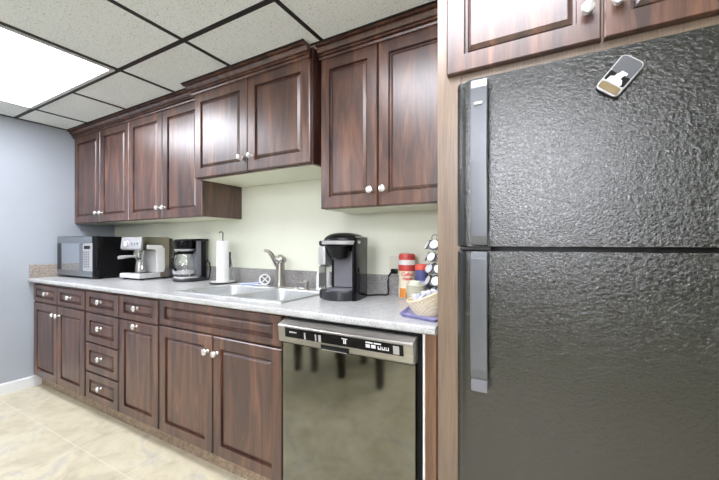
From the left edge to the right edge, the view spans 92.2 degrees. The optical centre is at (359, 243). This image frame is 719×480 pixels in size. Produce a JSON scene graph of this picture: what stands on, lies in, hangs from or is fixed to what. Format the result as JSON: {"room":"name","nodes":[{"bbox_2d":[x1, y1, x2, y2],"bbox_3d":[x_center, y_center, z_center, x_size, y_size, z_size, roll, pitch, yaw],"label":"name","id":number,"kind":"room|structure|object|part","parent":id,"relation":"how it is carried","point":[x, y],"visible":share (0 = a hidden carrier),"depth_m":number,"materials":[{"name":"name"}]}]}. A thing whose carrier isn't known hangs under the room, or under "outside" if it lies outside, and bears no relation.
{"room":"office kitchen","nodes":[
{"label":"office kitchen","id":0,"kind":"room"},
{"bbox_2d":[0,115,114,383],"bbox_3d":[-3.623,0.084,1.071,0.100,2.112,5.130,0,0,29],"label":"wall","id":1,"kind":"structure","parent":0,"point":[37,161],"depth_m":2.73,"materials":[{"name":"blue paint"}]},
{"bbox_2d":[0,375,41,394],"bbox_3d":[-3.706,1.099,0.808,0.013,0.082,4.590,0,0,29],"label":"baseboard","id":2,"kind":"structure","parent":1,"relation":"attached to","point":[34,380],"depth_m":2.69,"materials":[{"name":"white paint"}]},
{"bbox_2d":[42,378,269,479],"bbox_3d":[-1.428,1.091,2.169,2.630,0.099,0.010,0,0,29],"label":"toe kick","id":3,"kind":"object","parent":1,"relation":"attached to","point":[216,460],"depth_m":1.99,"materials":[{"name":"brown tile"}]},
{"bbox_2d":[0,384,245,479],"bbox_3d":[-0.990,1.180,-0.403,6.135,0.080,5.330,0,0,29],"label":"floor","id":4,"kind":"structure","parent":0,"point":[46,433],"depth_m":1.92,"materials":[{"name":"beige tile"}]},
{"bbox_2d":[34,283,87,396],"bbox_3d":[-2.097,0.671,2.794,0.873,0.737,0.628,0,0,29],"label":"base cabinet","id":5,"kind":"object","parent":4,"relation":"on","point":[60,341],"visible":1,"depth_m":2.51,"materials":[{"name":"brown wood"}]},
{"bbox_3d":[-2.402,0.388,2.651,0.413,0.129,0.020,0,0,29],"label":"drawer","id":6,"kind":"part","parent":5,"relation":"part of","materials":[{"name":"brown wood"}]},
{"bbox_3d":[-2.402,0.749,2.651,0.413,0.576,0.020,0,0,29],"label":"door","id":7,"kind":"part","parent":5,"relation":"part of","materials":[{"name":"brown wood"}]},
{"bbox_3d":[-2.036,0.388,2.446,0.406,0.129,0.020,0,0,29],"label":"drawer","id":8,"kind":"part","parent":5,"relation":"part of","materials":[{"name":"brown wood"}]},
{"bbox_3d":[-2.036,0.749,2.446,0.406,0.576,0.020,0,0,29],"label":"door","id":9,"kind":"part","parent":5,"relation":"part of","materials":[{"name":"brown wood"}]},
{"bbox_2d":[27,264,437,335],"bbox_3d":[-1.040,0.236,2.205,3.297,0.132,0.624,0,0,29],"label":"countertop","id":10,"kind":"structure","parent":5,"relation":"on","point":[382,312],"depth_m":1.80,"materials":[{"name":"grey laminate"}]},
{"bbox_2d":[57,236,136,278],"bbox_3d":[-2.178,0.108,2.920,0.575,0.331,0.397,0,0,27],"label":"microwave","id":11,"kind":"object","parent":10,"relation":"on","point":[80,256],"visible":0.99,"depth_m":2.73,"materials":[{"name":"black plastic"}]},
{"bbox_3d":[-2.276,0.102,2.758,0.537,0.311,0.007,0,0,27],"label":"door frame","id":12,"kind":"part","parent":11,"relation":"part of","materials":[{"name":"silver metal"}]},
{"bbox_3d":[-2.183,0.106,2.705,0.050,0.211,0.010,0,0,27],"label":"handle","id":13,"kind":"part","parent":11,"relation":"part of","materials":[{"name":"silver metal"}]},
{"bbox_3d":[-2.097,0.106,2.667,0.133,0.215,0.005,0,0,27],"label":"control panel","id":14,"kind":"part","parent":11,"relation":"part of","materials":[{"name":"silver metal"}]},
{"bbox_2d":[117,237,171,279],"bbox_3d":[-1.681,0.112,2.686,0.254,0.323,0.344,0,0,26],"label":"espresso machine","id":15,"kind":"object","parent":10,"relation":"on","point":[156,252],"visible":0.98,"depth_m":2.66,"materials":[{"name":"grey plastic"}]},
{"bbox_3d":[-1.747,0.102,2.591,0.027,0.029,0.115,0,0,26],"label":"handle","id":16,"kind":"part","parent":15,"relation":"part of","materials":[{"name":"silver metal"}]},
{"bbox_3d":[-1.721,0.000,2.608,0.250,0.096,0.018,0,0,26],"label":"panel","id":17,"kind":"part","parent":15,"relation":"part of","materials":[{"name":"silver metal"}]},
{"bbox_2d":[120,272,159,278],"bbox_3d":[-1.692,0.241,2.666,0.250,0.036,0.160,0,0,26],"label":"drip tray","id":18,"kind":"object","parent":15,"relation":"on","point":[125,275],"depth_m":2.61,"materials":[{"name":"grey plastic"}]},
{"bbox_2d":[135,260,145,271],"bbox_3d":[-1.695,0.176,2.674,0.072,0.088,0.072,0,0,29],"label":"milk jug","id":19,"kind":"object","parent":15,"relation":"on","point":[138,265],"visible":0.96,"depth_m":2.65,"materials":[{"name":"metal"}]},
{"bbox_3d":[-1.663,0.140,2.731,0.230,0.163,0.013,0,0,26],"label":"splash plate","id":20,"kind":"part","parent":15,"relation":"part of","materials":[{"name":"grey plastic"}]},
{"bbox_3d":[-1.561,0.117,2.651,0.008,0.210,0.139,0,0,26],"label":"trim","id":21,"kind":"part","parent":15,"relation":"part of","materials":[{"name":"white plastic"}]},
{"bbox_3d":[-1.615,0.076,2.824,0.220,0.235,0.040,0,0,26],"label":"water tank","id":22,"kind":"part","parent":15,"relation":"part of","materials":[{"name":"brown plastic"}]},
{"bbox_2d":[172,239,210,281],"bbox_3d":[-1.241,0.119,2.531,0.241,0.308,0.205,0,0,29],"label":"coffee maker","id":23,"kind":"object","parent":10,"relation":"on","point":[198,246],"visible":0.89,"depth_m":2.52,"materials":[{"name":"grey plastic"}]},
{"bbox_2d":[171,251,195,276],"bbox_3d":[-1.280,0.146,2.532,0.163,0.182,0.177,0,0,-22],"label":"coffee carafe","id":24,"kind":"object","parent":23,"relation":"on","point":[184,264],"visible":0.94,"depth_m":2.48,"materials":[{"name":"clear glass"}]},
{"bbox_3d":[-1.309,0.128,2.454,0.021,0.140,0.063,0,0,17],"label":"handle","id":25,"kind":"part","parent":24,"relation":"part of","materials":[{"name":"black plastic"}]},
{"bbox_3d":[-1.282,0.066,2.538,0.122,0.021,0.114,0,0,29],"label":"lid","id":26,"kind":"part","parent":24,"relation":"part of","materials":[{"name":"black plastic"}]},
{"bbox_2d":[173,239,195,248],"bbox_3d":[-1.282,0.007,2.534,0.146,0.077,0.146,0,0,29],"label":"basket","id":27,"kind":"object","parent":23,"relation":"on","point":[178,243],"depth_m":2.48,"materials":[{"name":"black plastic"}]},
{"bbox_3d":[-1.264,0.242,2.537,0.184,0.010,0.184,0,0,29],"label":"warming plate","id":28,"kind":"part","parent":23,"relation":"part of","materials":[{"name":"silver metal"}]},
{"bbox_3d":[-1.181,0.106,2.536,0.014,0.262,0.036,0,0,29],"label":"tower trim","id":29,"kind":"part","parent":23,"relation":"part of","materials":[{"name":"grey plastic"}]},
{"bbox_3d":[-1.226,-0.026,2.580,0.173,0.016,0.105,0,0,29],"label":"lid","id":30,"kind":"part","parent":23,"relation":"part of","materials":[{"name":"black plastic"}]},
{"bbox_3d":[-1.123,0.195,2.559,0.062,0.153,0.015,0,0,22],"label":"power cord","id":31,"kind":"part","parent":23,"relation":"part of","materials":[{"name":"black plastic"}]},
{"bbox_2d":[209,231,235,284],"bbox_3d":[-0.939,0.095,2.376,0.176,0.357,0.176,0,0,29],"label":"paper towel holder","id":32,"kind":"object","parent":10,"relation":"on","point":[215,282],"visible":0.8,"depth_m":2.36,"materials":[{"name":"grey metal"}]},
{"bbox_2d":[216,241,228,281],"bbox_3d":[-0.939,0.120,2.376,0.082,0.276,0.082,0,0,29],"label":"paper towel roll","id":33,"kind":"object","parent":32,"relation":"on","point":[222,247],"visible":0.99,"depth_m":2.34,"materials":[{"name":"white paper"}]},
{"bbox_2d":[175,283,319,302],"bbox_3d":[-0.592,0.355,1.973,0.794,0.175,0.462,0,0,29],"label":"sink","id":34,"kind":"object","parent":10,"relation":"in","point":[257,292],"visible":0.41,"depth_m":2.03,"materials":[{"name":"metal"}]},
{"bbox_3d":[-0.757,0.357,2.037,0.360,0.172,0.335,0,0,29],"label":"bowl","id":35,"kind":"part","parent":34,"relation":"part of","materials":[{"name":"metal"}]},
{"bbox_2d":[239,274,270,284],"bbox_3d":[-0.680,0.233,2.230,0.211,0.075,0.048,0,0,6],"label":"dish brush","id":36,"kind":"object","parent":34,"relation":"on","point":[264,279],"visible":1,"depth_m":2.22,"materials":[{"name":"grey plastic"}]},
{"bbox_3d":[-0.710,0.257,2.236,0.151,0.028,0.022,0,0,14],"label":"handle","id":37,"kind":"part","parent":36,"relation":"part of","materials":[{"name":"white plastic"}]},
{"bbox_3d":[-0.427,0.357,1.852,0.315,0.172,0.335,0,0,29],"label":"bowl","id":38,"kind":"part","parent":34,"relation":"part of","materials":[{"name":"metal"}]},
{"bbox_2d":[297,280,309,289],"bbox_3d":[-0.327,0.243,2.032,0.078,0.054,0.044,0,0,-41],"label":"soap dispenser","id":39,"kind":"object","parent":34,"relation":"on","point":[306,282],"visible":1,"depth_m":2.03,"materials":[{"name":"silver metal"}]},
{"bbox_2d":[316,265,320,289],"bbox_3d":[-0.224,0.191,2.022,0.064,0.166,0.045,0,0,29],"label":"soap bottle","id":40,"kind":"object","parent":34,"relation":"on","point":[317,275],"visible":0.16,"depth_m":2.01,"materials":[{"name":"white plastic"}]},
{"bbox_2d":[264,249,298,288],"bbox_3d":[-0.471,0.152,2.123,0.236,0.238,0.099,0,0,10],"label":"kitchen faucet","id":41,"kind":"object","parent":10,"relation":"on","point":[279,261],"visible":1,"depth_m":2.11,"materials":[{"name":"silver metal"}]},
{"bbox_3d":[-0.540,0.088,2.115,0.091,0.111,0.030,0,0,-27],"label":"spout","id":42,"kind":"part","parent":41,"relation":"part of","materials":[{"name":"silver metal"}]},
{"bbox_3d":[-0.471,0.266,2.123,0.250,0.010,0.060,0,0,29],"label":"plate","id":43,"kind":"part","parent":41,"relation":"part of","materials":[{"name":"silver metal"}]},
{"bbox_2d":[318,233,397,300],"bbox_3d":[0.001,0.110,1.748,0.411,0.327,0.241,0,0,-1],"label":"pod coffee maker","id":44,"kind":"object","parent":10,"relation":"on","point":[342,257],"visible":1,"depth_m":1.70,"materials":[{"name":"grey plastic"}]},
{"bbox_2d":[322,288,351,300],"bbox_3d":[-0.098,0.249,1.690,0.180,0.048,0.114,0,0,18],"label":"drip tray","id":45,"kind":"object","parent":44,"relation":"on","point":[330,294],"depth_m":1.64,"materials":[{"name":"grey plastic"}]},
{"bbox_3d":[-0.095,0.224,1.698,0.140,0.002,0.094,0,0,18],"label":"tray plate","id":46,"kind":"part","parent":44,"relation":"part of","materials":[{"name":"grey plastic"}]},
{"bbox_3d":[-0.104,-0.004,1.673,0.202,0.019,0.084,0,0,18],"label":"lift handle","id":47,"kind":"part","parent":44,"relation":"part of","materials":[{"name":"silver metal"}]},
{"bbox_3d":[-0.074,0.129,1.738,0.116,0.180,0.003,0,0,18],"label":"recess panel","id":48,"kind":"part","parent":44,"relation":"part of","materials":[{"name":"grey plastic"}]},
{"bbox_3d":[0.104,0.210,1.810,0.170,0.128,0.037,0,0,-29],"label":"power cord","id":49,"kind":"part","parent":44,"relation":"part of","materials":[{"name":"black plastic"}]},
{"bbox_2d":[398,253,415,298],"bbox_3d":[0.241,0.163,1.758,0.088,0.222,0.088,0,0,29],"label":"canister","id":50,"kind":"object","parent":10,"relation":"on","point":[406,262],"visible":0.91,"depth_m":1.72,"materials":[{"name":"red plastic"}]},
{"bbox_3d":[0.241,0.067,1.758,0.084,0.030,0.084,0,0,29],"label":"lid","id":51,"kind":"part","parent":50,"relation":"part of","materials":[{"name":"red plastic"}]},
{"bbox_2d":[406,283,425,298],"bbox_3d":[0.261,0.230,1.596,0.095,0.088,0.094,0,0,29],"label":"canister","id":52,"kind":"object","parent":10,"relation":"on","point":[411,289],"visible":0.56,"depth_m":1.56,"materials":[{"name":"beige ceramic"}]},
{"bbox_2d":[399,306,437,321],"bbox_3d":[0.240,0.267,1.324,0.185,0.012,0.225,0,0,29],"label":"tray","id":53,"kind":"object","parent":10,"relation":"on","point":[407,312],"visible":0.47,"depth_m":1.28,"materials":[{"name":"blue plastic"}]},
{"bbox_2d":[406,291,437,316],"bbox_3d":[0.251,0.218,1.317,0.122,0.104,0.165,0,0,-41],"label":"wicker basket","id":54,"kind":"object","parent":53,"relation":"on","point":[427,306],"visible":0.7,"depth_m":1.27,"materials":[{"name":"beige wicker"}]},
{"bbox_2d":[421,290,430,296],"bbox_3d":[0.251,0.200,1.286,0.044,0.056,0.015,0,0,18],"label":"packet","id":55,"kind":"object","parent":54,"relation":"in","point":[428,292],"visible":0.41,"depth_m":1.28,"materials":[{"name":"white paper"}]},
{"bbox_2d":[415,264,427,289],"bbox_3d":[0.301,0.187,1.676,0.063,0.173,0.063,0,0,29],"label":"canister","id":56,"kind":"object","parent":10,"relation":"on","point":[421,275],"visible":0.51,"depth_m":1.65,"materials":[{"name":"blue plastic"}]},
{"bbox_3d":[0.301,0.114,1.676,0.063,0.026,0.063,0,0,29],"label":"lid","id":57,"kind":"part","parent":56,"relation":"part of","materials":[{"name":"red plastic"}]},
{"bbox_2d":[425,234,437,289],"bbox_3d":[0.360,0.116,1.569,0.124,0.315,0.124,0,0,29],"label":"pod carousel","id":58,"kind":"object","parent":10,"relation":"on","point":[435,234],"visible":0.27,"depth_m":1.54,"materials":[{"name":"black metal"}]},
{"bbox_2d":[425,276,432,285],"bbox_3d":[0.321,0.170,1.561,0.048,0.046,0.041,0,0,-11],"label":"pod","id":59,"kind":"object","parent":58,"relation":"in","point":[427,280],"visible":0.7,"depth_m":1.55,"materials":[{"name":"plastic"}]},
{"bbox_2d":[426,264,435,273],"bbox_3d":[0.324,0.116,1.552,0.048,0.046,0.041,0,0,-25],"label":"pod","id":60,"kind":"object","parent":58,"relation":"in","point":[429,267],"visible":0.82,"depth_m":1.54,"materials":[{"name":"plastic"}]},
{"bbox_2d":[427,252,436,261],"bbox_3d":[0.329,0.062,1.543,0.048,0.046,0.041,0,0,-39],"label":"pod","id":61,"kind":"object","parent":58,"relation":"in","point":[431,256],"visible":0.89,"depth_m":1.53,"materials":[{"name":"plastic"}]},
{"bbox_2d":[429,240,437,249],"bbox_3d":[0.336,0.008,1.536,0.041,0.046,0.048,0,0,36],"label":"pod","id":62,"kind":"object","parent":58,"relation":"in","point":[433,244],"visible":0.88,"depth_m":1.52,"materials":[{"name":"plastic"}]},
{"bbox_2d":[431,277,437,286],"bbox_3d":[0.342,0.170,1.533,0.041,0.046,0.048,0,0,28],"label":"pod","id":63,"kind":"object","parent":58,"relation":"in","point":[434,280],"visible":0.65,"depth_m":1.52,"materials":[{"name":"plastic"}]},
{"bbox_2d":[86,290,121,411],"bbox_3d":[-1.529,0.671,2.476,0.426,0.737,0.628,0,0,29],"label":"base cabinet","id":64,"kind":"object","parent":4,"relation":"on","point":[102,316],"visible":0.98,"depth_m":2.22,"materials":[{"name":"brown wood"}]},
{"bbox_3d":[-1.661,0.948,2.236,0.410,0.179,0.020,0,0,29],"label":"drawer","id":65,"kind":"part","parent":64,"relation":"part of","materials":[{"name":"brown wood"}]},
{"bbox_3d":[-1.661,0.756,2.236,0.410,0.187,0.020,0,0,29],"label":"drawer","id":66,"kind":"part","parent":64,"relation":"part of","materials":[{"name":"brown wood"}]},
{"bbox_3d":[-1.661,0.387,2.236,0.410,0.138,0.020,0,0,29],"label":"drawer","id":67,"kind":"part","parent":64,"relation":"part of","materials":[{"name":"brown wood"}]},
{"bbox_3d":[-1.661,0.559,2.236,0.410,0.191,0.020,0,0,29],"label":"drawer","id":68,"kind":"part","parent":64,"relation":"part of","materials":[{"name":"brown wood"}]},
{"bbox_2d":[119,294,161,428],"bbox_3d":[-1.161,0.671,2.270,0.413,0.737,0.628,0,0,29],"label":"base cabinet","id":69,"kind":"object","parent":4,"relation":"on","point":[139,324],"visible":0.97,"depth_m":2.01,"materials":[{"name":"brown wood"}]},
{"bbox_3d":[-1.296,0.387,2.032,0.402,0.139,0.020,0,0,29],"label":"drawer","id":70,"kind":"part","parent":69,"relation":"part of","materials":[{"name":"brown wood"}]},
{"bbox_2d":[159,299,287,479],"bbox_3d":[-0.584,0.671,1.947,0.907,0.737,0.628,0,0,29],"label":"base cabinet","id":71,"kind":"object","parent":4,"relation":"on","point":[221,368],"visible":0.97,"depth_m":1.66,"materials":[{"name":"brown wood"}]},
{"bbox_3d":[-0.916,0.747,1.819,0.439,0.581,0.020,0,0,29],"label":"door","id":72,"kind":"part","parent":71,"relation":"part of","materials":[{"name":"brown wood"}]},
{"bbox_3d":[-0.762,0.534,1.704,0.033,0.033,0.030,0,0,29],"label":"knob","id":73,"kind":"part","parent":71,"relation":"part of","materials":[{"name":"silver metal"}]},
{"bbox_3d":[-0.701,0.534,1.670,0.033,0.033,0.030,0,0,29],"label":"knob","id":74,"kind":"part","parent":71,"relation":"part of","materials":[{"name":"silver metal"}]},
{"bbox_3d":[-0.718,0.379,1.709,0.891,0.138,0.020,0,0,29],"label":"false drawer","id":75,"kind":"part","parent":71,"relation":"part of","materials":[{"name":"brown wood"}]},
{"bbox_3d":[-0.522,0.747,1.599,0.442,0.581,0.020,0,0,29],"label":"door","id":76,"kind":"part","parent":71,"relation":"part of","materials":[{"name":"brown wood"}]},
{"bbox_2d":[278,316,422,479],"bbox_3d":[0.077,0.717,1.542,0.592,0.822,0.634,0,0,29],"label":"dishwasher","id":77,"kind":"object","parent":4,"relation":"on","point":[353,394],"visible":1,"depth_m":1.27,"materials":[{"name":"silver metal"}]},
{"bbox_3d":[-0.067,0.358,1.295,0.582,0.089,0.054,0,0,29],"label":"control panel","id":78,"kind":"part","parent":77,"relation":"part of","materials":[{"name":"metal"}]},
{"bbox_2d":[423,334,424,479],"bbox_3d":[0.358,0.721,1.418,0.008,0.838,0.575,0,0,29],"label":"strip","id":79,"kind":"object","parent":4,"relation":"on","point":[423,334],"visible":0.18,"depth_m":1.17,"materials":[{"name":"white plastic"}]},
{"bbox_2d":[425,334,437,479],"bbox_3d":[0.379,0.721,1.404,0.038,0.838,0.580,0,0,29],"label":"cabinet filler","id":80,"kind":"object","parent":4,"relation":"on","point":[431,341],"visible":0.33,"depth_m":1.15,"materials":[{"name":"brown wood"}]},
{"bbox_2d":[438,0,467,479],"bbox_3d":[0.439,0.085,1.392,0.077,2.110,0.598,0,0,29],"label":"panel","id":81,"kind":"object","parent":4,"relation":"on","point":[448,248],"visible":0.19,"depth_m":1.14,"materials":[{"name":"beige wood"}]},
{"bbox_2d":[458,24,718,479],"bbox_3d":[0.772,0.340,1.088,0.776,1.600,0.728,0,0,29],"label":"refrigerator","id":82,"kind":"object","parent":4,"relation":"on","point":[588,220],"visible":0.99,"depth_m":0.83,"materials":[{"name":"black metal"}]},
{"bbox_3d":[0.327,-0.224,0.942,0.043,0.455,0.034,0,0,29],"label":"handle","id":83,"kind":"part","parent":82,"relation":"part of","materials":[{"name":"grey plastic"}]},
{"bbox_3d":[0.327,0.196,0.942,0.043,0.345,0.034,0,0,29],"label":"handle","id":84,"kind":"part","parent":82,"relation":"part of","materials":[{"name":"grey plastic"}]},
{"bbox_3d":[0.330,0.386,0.946,0.043,0.034,0.024,0,0,29],"label":"handle","id":85,"kind":"part","parent":82,"relation":"part of","materials":[{"name":"grey plastic"}]},
{"bbox_3d":[0.630,-0.226,0.835,0.776,0.468,0.072,0,0,29],"label":"freezer door","id":86,"kind":"part","parent":82,"relation":"part of","materials":[{"name":"black metal"}]},
{"bbox_3d":[0.630,0.543,0.835,0.776,1.044,0.072,0,0,29],"label":"door","id":87,"kind":"part","parent":82,"relation":"part of","materials":[{"name":"black metal"}]},
{"bbox_2d":[596,55,643,98],"bbox_3d":[0.600,-0.385,0.798,0.089,0.093,0.019,0,0,29],"label":"clip","id":88,"kind":"object","parent":82,"relation":"attached to","point":[624,71],"visible":1,"depth_m":0.79,"materials":[{"name":"black plastic"}]},
{"bbox_3d":[0.579,-0.361,0.801,0.046,0.016,0.002,44,20,22],"label":"plate","id":89,"kind":"part","parent":88,"relation":"part of","materials":[{"name":"beige plastic"}]},
{"bbox_3d":[0.592,-0.379,0.794,0.047,0.022,0.001,44,20,22],"label":"plate","id":90,"kind":"part","parent":88,"relation":"part of","materials":[{"name":"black plastic"}]},
{"bbox_3d":[0.602,-0.385,0.803,0.054,0.088,0.010,44,20,22],"label":"plate","id":91,"kind":"part","parent":88,"relation":"part of","materials":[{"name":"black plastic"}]},
{"bbox_3d":[0.608,-0.401,0.785,0.047,0.039,0.002,44,20,22],"label":"plate","id":92,"kind":"part","parent":88,"relation":"part of","materials":[{"name":"grey plastic"}]},
{"bbox_2d":[0,0,433,128],"bbox_3d":[-0.990,-1.012,-0.403,6.135,0.080,5.330,0,0,29],"label":"ceiling","id":93,"kind":"structure","parent":0,"point":[103,31],"depth_m":1.58,"materials":[{"name":"tile"}]},
{"bbox_2d":[0,24,114,108],"bbox_3d":[-1.989,-0.967,1.963,1.130,0.010,0.551,0,0,29],"label":"recessed light","id":94,"kind":"object","parent":93,"relation":"in","point":[34,72],"visible":1,"depth_m":1.93,"materials":[{"name":"white plastic"}]},
{"bbox_2d":[0,0,437,129],"bbox_3d":[-0.990,-0.971,-0.403,5.935,0.007,5.130,0,0,29],"label":"trim","id":95,"kind":"structure","parent":93,"relation":"attached to","point":[263,3],"depth_m":1.68,"materials":[{"name":"black metal"}]},
{"bbox_2d":[115,179,437,276],"bbox_3d":[0.287,0.084,1.879,5.935,2.112,0.100,0,0,29],"label":"wall","id":96,"kind":"structure","parent":0,"point":[288,220],"depth_m":2.21,"materials":[{"name":"beige paint"}]},
{"bbox_2d":[75,122,163,225],"bbox_3d":[-2.033,-0.570,2.919,0.865,0.800,0.350,0,0,29],"label":"upper cabinet","id":97,"kind":"object","parent":96,"relation":"attached to","point":[101,157],"visible":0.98,"depth_m":2.77,"materials":[{"name":"brown wood"}]},
{"bbox_3d":[-2.281,-0.542,2.904,0.434,0.739,0.020,0,0,29],"label":"door","id":98,"kind":"part","parent":97,"relation":"part of","materials":[{"name":"brown wood"}]},
{"bbox_3d":[-1.905,-0.542,2.694,0.418,0.739,0.020,0,0,29],"label":"door","id":99,"kind":"part","parent":97,"relation":"part of","materials":[{"name":"brown wood"}]},
{"bbox_3d":[-2.016,-0.171,2.949,0.831,0.002,0.278,0,0,29],"label":"panel","id":100,"kind":"part","parent":97,"relation":"part of","materials":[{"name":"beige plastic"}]},
{"bbox_2d":[129,101,241,222],"bbox_3d":[-1.287,-0.570,2.501,0.841,0.800,0.350,0,0,29],"label":"upper cabinet","id":101,"kind":"object","parent":96,"relation":"attached to","point":[163,185],"visible":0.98,"depth_m":2.36,"materials":[{"name":"brown wood"}]},
{"bbox_3d":[-1.536,-0.542,2.487,0.416,0.739,0.020,0,0,29],"label":"door","id":102,"kind":"part","parent":101,"relation":"part of","materials":[{"name":"brown wood"}]},
{"bbox_3d":[-1.168,-0.542,2.281,0.417,0.739,0.020,0,0,29],"label":"door","id":103,"kind":"part","parent":101,"relation":"part of","materials":[{"name":"brown wood"}]},
{"bbox_3d":[-1.270,-0.171,2.532,0.807,0.002,0.278,0,0,29],"label":"panel","id":104,"kind":"part","parent":101,"relation":"part of","materials":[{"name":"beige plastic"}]},
{"bbox_2d":[195,47,320,187],"bbox_3d":[-0.543,-0.682,2.055,0.886,0.576,0.402,0,0,29],"label":"upper cabinet","id":105,"kind":"object","parent":96,"relation":"attached to","point":[262,129],"visible":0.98,"depth_m":1.87,"materials":[{"name":"brown wood"}]},
{"bbox_3d":[-0.812,-0.656,2.021,0.450,0.512,0.020,0,0,29],"label":"door","id":106,"kind":"part","parent":105,"relation":"part of","materials":[{"name":"brown wood"}]},
{"bbox_3d":[-0.594,-0.478,1.870,0.033,0.033,0.030,0,0,29],"label":"knob","id":107,"kind":"part","parent":105,"relation":"part of","materials":[{"name":"silver metal"}]},
{"bbox_3d":[-0.526,-0.395,2.085,0.851,0.002,0.331,0,0,29],"label":"panel","id":108,"kind":"part","parent":105,"relation":"part of","materials":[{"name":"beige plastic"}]},
{"bbox_3d":[-0.426,-0.656,1.805,0.426,0.512,0.020,0,0,29],"label":"door","id":109,"kind":"part","parent":105,"relation":"part of","materials":[{"name":"brown wood"}]},
{"bbox_2d":[167,266,435,294],"bbox_3d":[-0.883,0.222,2.464,3.276,0.104,0.018,0,0,29],"label":"backsplash","id":110,"kind":"structure","parent":96,"relation":"attached to","point":[376,283],"depth_m":2.18,"materials":[{"name":"grey laminate"}]},
{"bbox_2d":[321,25,437,213],"bbox_3d":[0.170,-0.570,1.686,0.672,0.800,0.350,0,0,29],"label":"upper cabinet","id":111,"kind":"object","parent":96,"relation":"attached to","point":[379,102],"visible":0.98,"depth_m":1.56,"materials":[{"name":"brown wood"}]},
{"bbox_2d":[67,2,437,138],"bbox_3d":[-1.069,-0.939,2.156,3.296,0.062,0.101,0,0,29],"label":"crown molding","id":112,"kind":"structure","parent":111,"relation":"attached to","point":[427,16],"depth_m":1.76,"materials":[{"name":"brown wood"}]},
{"bbox_3d":[-0.052,-0.542,1.657,0.312,0.739,0.020,0,0,29],"label":"door","id":113,"kind":"part","parent":111,"relation":"part of","materials":[{"name":"brown wood"}]},
{"bbox_3d":[0.046,-0.245,1.573,0.033,0.033,0.030,0,0,29],"label":"knob","id":114,"kind":"part","parent":111,"relation":"part of","materials":[{"name":"silver metal"}]},
{"bbox_3d":[0.102,-0.245,1.541,0.033,0.033,0.030,0,0,29],"label":"knob","id":115,"kind":"part","parent":111,"relation":"part of","materials":[{"name":"silver metal"}]},
{"bbox_3d":[0.187,-0.171,1.716,0.638,0.002,0.278,0,0,29],"label":"panel","id":116,"kind":"part","parent":111,"relation":"part of","materials":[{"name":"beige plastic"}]},
{"bbox_3d":[0.243,-0.542,1.491,0.352,0.739,0.020,0,0,29],"label":"door","id":117,"kind":"part","parent":111,"relation":"part of","materials":[{"name":"brown wood"}]},
{"bbox_2d":[389,256,398,274],"bbox_3d":[0.195,0.126,1.868,0.074,0.120,0.008,0,0,29],"label":"wall outlet","id":118,"kind":"object","parent":96,"relation":"attached to","point":[393,260],"visible":0.51,"depth_m":1.87,"materials":[{"name":"beige plastic"}]},
{"bbox_2d":[393,259,397,265],"bbox_3d":[0.194,0.102,1.865,0.032,0.035,0.002,0,0,29],"label":"socket","id":119,"kind":"object","parent":118,"relation":"attached to","point":[395,261],"depth_m":1.86,"materials":[{"name":"beige plastic"}]},
{"bbox_2d":[447,0,718,82],"bbox_3d":[0.799,-0.735,1.161,0.860,0.470,0.648,0,0,29],"label":"upper cabinet","id":120,"kind":"object","parent":96,"relation":"attached to","point":[485,37],"visible":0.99,"depth_m":0.98,"materials":[{"name":"brown wood"}]},
{"bbox_3d":[0.465,-0.749,1.023,0.412,0.413,0.020,0,0,29],"label":"door","id":121,"kind":"part","parent":120,"relation":"part of","materials":[{"name":"brown wood"}]},
{"bbox_3d":[0.605,-0.622,0.916,0.033,0.033,0.030,0,0,29],"label":"knob","id":122,"kind":"part","parent":120,"relation":"part of","materials":[{"name":"silver metal"}]},
{"bbox_3d":[0.663,-0.625,0.883,0.033,0.033,0.030,0,0,29],"label":"knob","id":123,"kind":"part","parent":120,"relation":"part of","materials":[{"name":"silver metal"}]},
{"bbox_3d":[0.828,-0.749,0.820,0.410,0.413,0.020,0,0,29],"label":"door","id":124,"kind":"part","parent":120,"relation":"part of","materials":[{"name":"brown wood"}]},
{"bbox_2d":[398,271,414,298],"bbox_3d":[0.241,0.195,1.758,0.086,0.158,0.086,0,0,29],"label":"label","id":125,"kind":"object","parent":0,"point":[405,277],"depth_m":1.72,"materials":[{"name":"beige paper"}]}
]}

